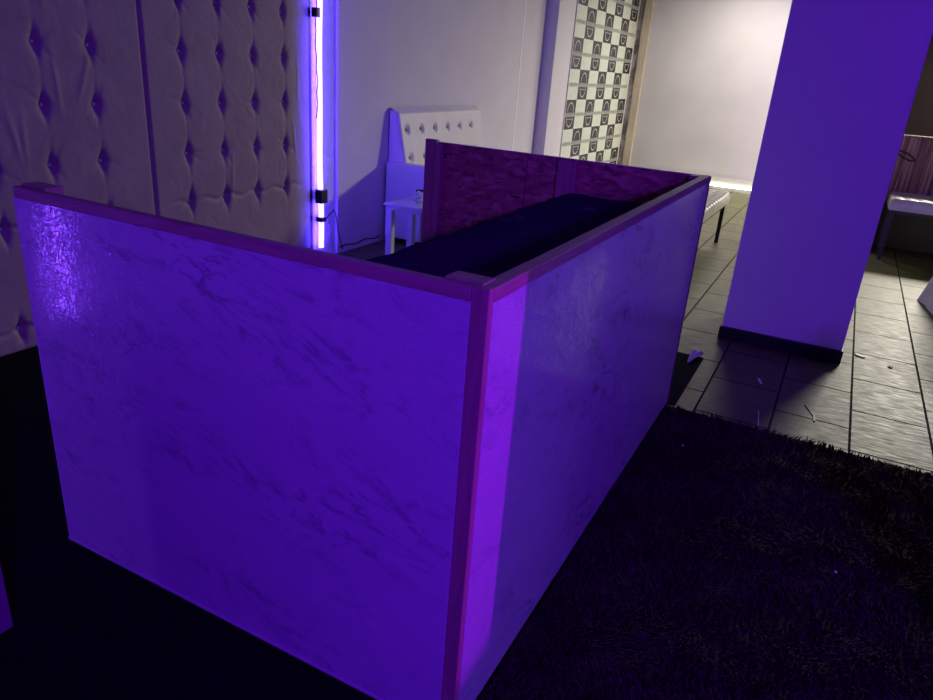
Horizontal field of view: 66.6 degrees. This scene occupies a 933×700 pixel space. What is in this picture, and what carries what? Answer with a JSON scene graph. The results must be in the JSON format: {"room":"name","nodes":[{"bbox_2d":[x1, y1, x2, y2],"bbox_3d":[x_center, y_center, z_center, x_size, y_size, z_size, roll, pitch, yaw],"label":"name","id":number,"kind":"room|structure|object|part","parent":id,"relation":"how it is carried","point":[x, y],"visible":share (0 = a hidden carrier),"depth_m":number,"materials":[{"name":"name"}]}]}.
{"room":"entertainment venue","nodes":[
{"label":"entertainment venue","id":0,"kind":"room"},
{"bbox_2d":[335,0,640,253],"bbox_3d":[-1.070,-2.250,5.195,0.615,3.100,15.600,15,24,24],"label":"wall","id":1,"kind":"structure","parent":0,"point":[390,53],"depth_m":6.33,"materials":[{"name":"white paint"}]},
{"bbox_2d":[0,0,154,356],"bbox_3d":[-2.096,-1.296,3.078,0.124,2.740,1.548,15,24,24],"label":"upholstery","id":2,"kind":"object","parent":1,"relation":"attached to","point":[73,111],"visible":0.59,"depth_m":3.41,"materials":[{"name":"grey fabric"}]},
{"bbox_2d":[135,0,312,248],"bbox_3d":[-1.397,-1.743,4.326,0.124,2.740,1.445,15,24,24],"label":"upholstery","id":3,"kind":"object","parent":1,"relation":"attached to","point":[227,83],"visible":0.77,"depth_m":4.31,"materials":[{"name":"grey fabric"}]},
{"bbox_2d":[310,0,335,253],"bbox_3d":[-1.212,-2.221,5.095,0.460,3.100,0.285,15,24,24],"label":"wall niche","id":4,"kind":"object","parent":1,"relation":"in","point":[329,6],"visible":0.22,"depth_m":5.21,"materials":[{"name":"white paint"}]},
{"bbox_2d":[311,0,342,248],"bbox_3d":[-0.978,-2.056,4.983,0.072,2.792,0.287,17,25,29],"label":"led strip","id":5,"kind":"object","parent":4,"relation":"attached to","point":[321,195],"visible":1,"depth_m":5.09,"materials":[{"name":"white plastic"}]},
{"bbox_2d":[340,235,378,247],"bbox_3d":[-0.879,-0.902,5.895,0.012,0.026,0.542,15,24,24],"label":"cable","id":6,"kind":"object","parent":1,"relation":"attached to","point":[378,235],"visible":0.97,"depth_m":5.87,"materials":[{"name":"black paint"}]},
{"bbox_2d":[512,0,526,150],"bbox_3d":[0.596,-3.186,7.841,0.004,3.100,0.030,15,24,24],"label":"trim","id":7,"kind":"structure","parent":1,"relation":"attached to","point":[525,0],"depth_m":7.88,"materials":[{"name":"white"}]},
{"bbox_2d":[559,0,639,163],"bbox_3d":[1.902,-3.896,9.885,0.013,2.840,2.675,15,24,24],"label":"wall panel","id":8,"kind":"object","parent":1,"relation":"attached to","point":[604,30],"visible":0.92,"depth_m":9.81,"materials":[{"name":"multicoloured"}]},
{"bbox_2d":[335,186,932,697],"bbox_3d":[2.075,0.085,4.272,8.000,0.100,15.600,15,24,24],"label":"floor","id":9,"kind":"structure","parent":0,"point":[870,407],"depth_m":4.07,"materials":[{"name":"tile"}]},
{"bbox_2d":[0,346,703,699],"bbox_3d":[-1.475,0.676,1.986,2.990,0.006,6.530,15,24,24],"label":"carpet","id":10,"kind":"object","parent":9,"relation":"on","point":[86,626],"visible":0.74,"depth_m":1.93,"materials":[{"name":"black carpet"}]},
{"bbox_2d":[0,566,12,633],"bbox_3d":[-1.445,0.463,1.655,0.415,0.639,0.455,15,24,24],"label":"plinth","id":11,"kind":"object","parent":10,"relation":"on","point":[6,622],"visible":1,"depth_m":1.83,"materials":[{"name":"white paint"}]},
{"bbox_2d":[13,138,710,699],"bbox_3d":[-0.113,-0.094,2.670,1.431,1.098,2.207,15,24,24],"label":"partition","id":12,"kind":"object","parent":10,"relation":"on","point":[376,474],"visible":0.97,"depth_m":1.72,"materials":[{"name":"stone"}]},
{"bbox_3d":[-1.137,0.081,2.042,0.100,1.098,0.050,15,24,24],"label":"post","id":13,"kind":"part","parent":12,"relation":"part of","materials":[{"name":"brown wood"}]},
{"bbox_3d":[-0.657,0.742,1.951,1.336,0.008,0.004,15,24,24],"label":"trim","id":14,"kind":"part","parent":12,"relation":"part of","materials":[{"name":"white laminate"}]},
{"bbox_3d":[-0.614,0.251,1.761,1.332,1.065,0.012,15,24,24],"label":"panel","id":15,"kind":"part","parent":12,"relation":"part of","materials":[{"name":"stone"}]},
{"bbox_3d":[-0.574,-0.257,1.562,1.331,0.028,0.022,15,24,24],"label":"rail","id":16,"kind":"part","parent":12,"relation":"part of","materials":[{"name":"brown wood"}]},
{"bbox_3d":[-0.212,-0.573,3.847,0.066,1.098,0.030,15,24,24],"label":"post","id":17,"kind":"part","parent":12,"relation":"part of","materials":[{"name":"brown wood"}]},
{"bbox_3d":[-0.174,-0.549,3.819,0.037,1.080,0.034,15,24,24],"label":"post","id":18,"kind":"part","parent":12,"relation":"part of","materials":[{"name":"brown wood"}]},
{"bbox_3d":[-0.008,0.394,1.479,0.036,1.094,0.022,15,24,24],"label":"corner post","id":19,"kind":"part","parent":12,"relation":"part of","materials":[{"name":"brown wood"}]},
{"bbox_3d":[-0.031,0.371,1.529,0.082,1.096,0.052,15,24,24],"label":"post","id":20,"kind":"part","parent":12,"relation":"part of","materials":[{"name":"brown wood"}]},
{"bbox_3d":[0.085,-0.134,1.379,0.034,0.028,0.212,15,24,24],"label":"rail","id":21,"kind":"part","parent":12,"relation":"part of","materials":[{"name":"brown wood"}]},
{"bbox_3d":[0.443,-0.390,3.537,0.095,1.080,0.024,15,24,24],"label":"post","id":22,"kind":"part","parent":12,"relation":"part of","materials":[{"name":"brown wood"}]},
{"bbox_3d":[0.509,0.085,2.386,0.012,1.065,2.155,15,24,24],"label":"panel","id":23,"kind":"part","parent":12,"relation":"part of","materials":[{"name":"stone"}]},
{"bbox_3d":[0.589,-0.456,2.279,0.034,0.026,1.944,15,24,24],"label":"rail","id":24,"kind":"part","parent":12,"relation":"part of","materials":[{"name":"brown wood"}]},
{"bbox_3d":[1.020,-0.248,3.281,0.007,1.088,0.012,15,24,24],"label":"edge trim","id":25,"kind":"part","parent":12,"relation":"part of","materials":[{"name":"wood"}]},
{"bbox_3d":[0.963,-0.252,3.280,0.058,1.088,0.049,15,24,24],"label":"post","id":26,"kind":"part","parent":12,"relation":"part of","materials":[{"name":"brown wood"}]},
{"bbox_2d":[365,193,642,277],"bbox_3d":[0.220,0.068,2.536,0.573,0.945,2.030,15,24,24],"label":"countertop","id":27,"kind":"structure","parent":10,"relation":"on","point":[493,247],"depth_m":2.34,"materials":[{"name":"black plastic"}]},
{"bbox_2d":[687,349,702,362],"bbox_3d":[1.297,0.038,4.048,0.070,0.024,0.191,15,24,24],"label":"scrap","id":28,"kind":"object","parent":10,"relation":"on","point":[694,354],"visible":1,"depth_m":4.07,"materials":[{"name":"paper"}]},
{"bbox_2d":[384,196,422,254],"bbox_3d":[-0.282,-0.931,5.638,0.650,0.437,0.395,15,24,24],"label":"side table","id":29,"kind":"object","parent":9,"relation":"on","point":[407,205],"visible":0.41,"depth_m":5.61,"materials":[{"name":"white laminate"}]},
{"bbox_3d":[-0.607,-0.925,5.633,0.055,0.385,0.050,15,24,24],"label":"leg","id":30,"kind":"part","parent":29,"relation":"part of","materials":[{"name":"white laminate"}]},
{"bbox_3d":[-0.460,-1.019,5.895,0.055,0.385,0.050,15,24,24],"label":"leg","id":31,"kind":"part","parent":29,"relation":"part of","materials":[{"name":"white laminate"}]},
{"bbox_2d":[412,191,422,203],"bbox_3d":[-0.368,-1.189,5.540,0.131,0.103,0.112,15,24,24],"label":"crumpled napkin","id":32,"kind":"object","parent":29,"relation":"on","point":[417,197],"visible":0.78,"depth_m":5.51,"materials":[{"name":"paper"}]},
{"bbox_2d":[385,105,483,242],"bbox_3d":[-0.019,-1.637,6.549,0.660,1.105,1.630,15,24,24],"label":"tufted sofa","id":33,"kind":"object","parent":9,"relation":"on","point":[410,127],"visible":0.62,"depth_m":6.07,"materials":[{"name":"white leather"}]},
{"bbox_3d":[-0.382,-1.230,5.992,0.655,0.635,0.120,15,24,24],"label":"armrest","id":34,"kind":"part","parent":33,"relation":"part of","materials":[{"name":"white leather"}]},
{"bbox_3d":[-0.202,-1.893,6.560,0.210,0.665,1.530,15,24,24],"label":"backrest","id":35,"kind":"part","parent":33,"relation":"part of","materials":[{"name":"white leather"}]},
{"bbox_2d":[479,404,932,699],"bbox_3d":[1.237,0.970,1.715,2.239,0.039,3.116,15,24,24],"label":"shag rug","id":36,"kind":"object","parent":9,"relation":"on","point":[707,568],"visible":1,"depth_m":2.24,"materials":[{"name":"black carpet"}]},
{"bbox_2d":[702,189,729,242],"bbox_3d":[1.915,-1.107,6.392,0.525,0.511,1.795,15,24,24],"label":"tufted bench","id":37,"kind":"object","parent":9,"relation":"on","point":[717,200],"visible":0.16,"depth_m":6.61,"materials":[{"name":"white leather"}]},
{"bbox_2d":[703,189,729,221],"bbox_3d":[1.929,-1.293,6.318,0.525,0.111,1.795,15,24,24],"label":"cushion","id":38,"kind":"object","parent":37,"relation":"on","point":[716,199],"depth_m":6.46,"materials":[{"name":"white leather"}]},
{"bbox_3d":[2.510,-1.244,7.043,0.035,0.364,0.035,15,24,24],"label":"leg","id":39,"kind":"part","parent":37,"relation":"part of","materials":[{"name":"black paint"}]},
{"bbox_2d":[710,184,750,191],"bbox_3d":[4.180,-2.438,10.779,2.800,0.034,0.037,15,24,24],"label":"light strip","id":40,"kind":"object","parent":9,"relation":"on","point":[711,185],"visible":0.09,"depth_m":10.83,"materials":[{"name":"white plastic"}]},
{"bbox_2d":[804,404,814,420],"bbox_3d":[1.698,0.309,3.498,0.023,0.003,0.193,8,22,9],"label":"fragment","id":41,"kind":"object","parent":9,"relation":"on","point":[807,407],"visible":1,"depth_m":3.50,"materials":[{"name":"white paint"}]},
{"bbox_2d":[872,134,932,253],"bbox_3d":[5.138,-1.448,7.015,2.400,1.130,0.070,15,24,24],"label":"booth","id":42,"kind":"object","parent":9,"relation":"on","point":[910,233],"depth_m":7.28,"materials":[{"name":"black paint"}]},
{"bbox_2d":[898,150,914,161],"bbox_3d":[4.439,-1.959,7.174,0.182,0.104,0.054,15,24,24],"label":"cable loop","id":43,"kind":"object","parent":42,"relation":"hanging from","point":[899,150],"visible":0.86,"depth_m":7.16,"materials":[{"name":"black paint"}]},
{"bbox_3d":[5.181,-1.964,6.818,2.400,0.024,0.050,15,24,24],"label":"cap rail","id":44,"kind":"part","parent":42,"relation":"part of","materials":[{"name":"brown wood"}]},
{"bbox_2d":[876,191,932,258],"bbox_3d":[4.732,-1.103,6.801,1.340,0.591,0.640,15,24,24],"label":"tufted bench","id":45,"kind":"object","parent":9,"relation":"on","point":[908,204],"visible":1,"depth_m":6.73,"materials":[{"name":"white leather"}]},
{"bbox_3d":[4.301,-1.265,7.324,0.035,0.444,0.035,15,24,24],"label":"leg","id":46,"kind":"part","parent":45,"relation":"part of","materials":[{"name":"black paint"}]},
{"bbox_3d":[4.038,-1.096,6.853,0.035,0.444,0.035,15,24,24],"label":"leg","id":47,"kind":"part","parent":45,"relation":"part of","materials":[{"name":"black paint"}]},
{"bbox_2d":[887,191,932,214],"bbox_3d":[4.749,-1.325,6.712,1.340,0.111,0.640,15,24,24],"label":"cushion","id":48,"kind":"object","parent":45,"relation":"on","point":[900,203],"depth_m":6.69,"materials":[{"name":"white leather"}]},
{"bbox_3d":[4.744,-1.257,6.739,1.300,0.034,0.600,15,24,24],"label":"frame","id":49,"kind":"part","parent":45,"relation":"part of","materials":[{"name":"black paint"}]},
{"bbox_2d":[917,277,932,314],"bbox_3d":[4.135,-0.558,5.125,1.338,0.744,1.327,15,24,24],"label":"draped table","id":50,"kind":"object","parent":9,"relation":"on","point":[926,297],"visible":1,"depth_m":5.47,"materials":[{"name":"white fabric"}]},
{"bbox_2d":[630,0,791,182],"bbox_3d":[5.954,-3.566,9.797,7.385,3.100,0.600,15,24,24],"label":"wall","id":51,"kind":"structure","parent":0,"point":[710,70],"depth_m":10.62,"materials":[{"name":"white paint"}]},
{"bbox_2d":[617,0,645,164],"bbox_3d":[2.592,-4.318,11.040,0.080,3.100,0.015,15,24,24],"label":"trim","id":52,"kind":"structure","parent":51,"relation":"attached to","point":[643,2],"depth_m":11.08,"materials":[{"name":"stained wood"}]},
{"bbox_2d":[622,0,654,165],"bbox_3d":[2.676,-4.288,10.982,0.125,3.100,0.050,15,24,24],"label":"trim","id":53,"kind":"structure","parent":51,"relation":"attached to","point":[649,6],"depth_m":11.01,"materials":[{"name":"beige wood"}]},
{"bbox_2d":[710,177,752,188],"bbox_3d":[4.042,-2.534,10.862,3.195,0.130,0.025,15,24,24],"label":"baseboard","id":54,"kind":"structure","parent":51,"relation":"attached to","point":[717,181],"depth_m":10.84,"materials":[{"name":"white wood"}]},
{"bbox_2d":[717,0,932,363],"bbox_3d":[2.149,-1.536,4.018,0.700,3.100,0.705,15,24,24],"label":"pillar","id":55,"kind":"structure","parent":0,"point":[848,75],"depth_m":3.91,"materials":[{"name":"paint"}]},
{"bbox_3d":[2.044,-0.138,4.578,0.700,0.080,0.705,15,24,24],"label":"skirting","id":56,"kind":"part","parent":55,"relation":"part of","materials":[{"name":"black paint"}]},
{"bbox_2d":[895,35,932,193],"bbox_3d":[7.069,-3.084,8.805,3.580,3.100,0.300,15,24,24],"label":"wall","id":57,"kind":"structure","parent":0,"point":[920,120],"depth_m":9.23,"materials":[{"name":"white paint"}]}
]}

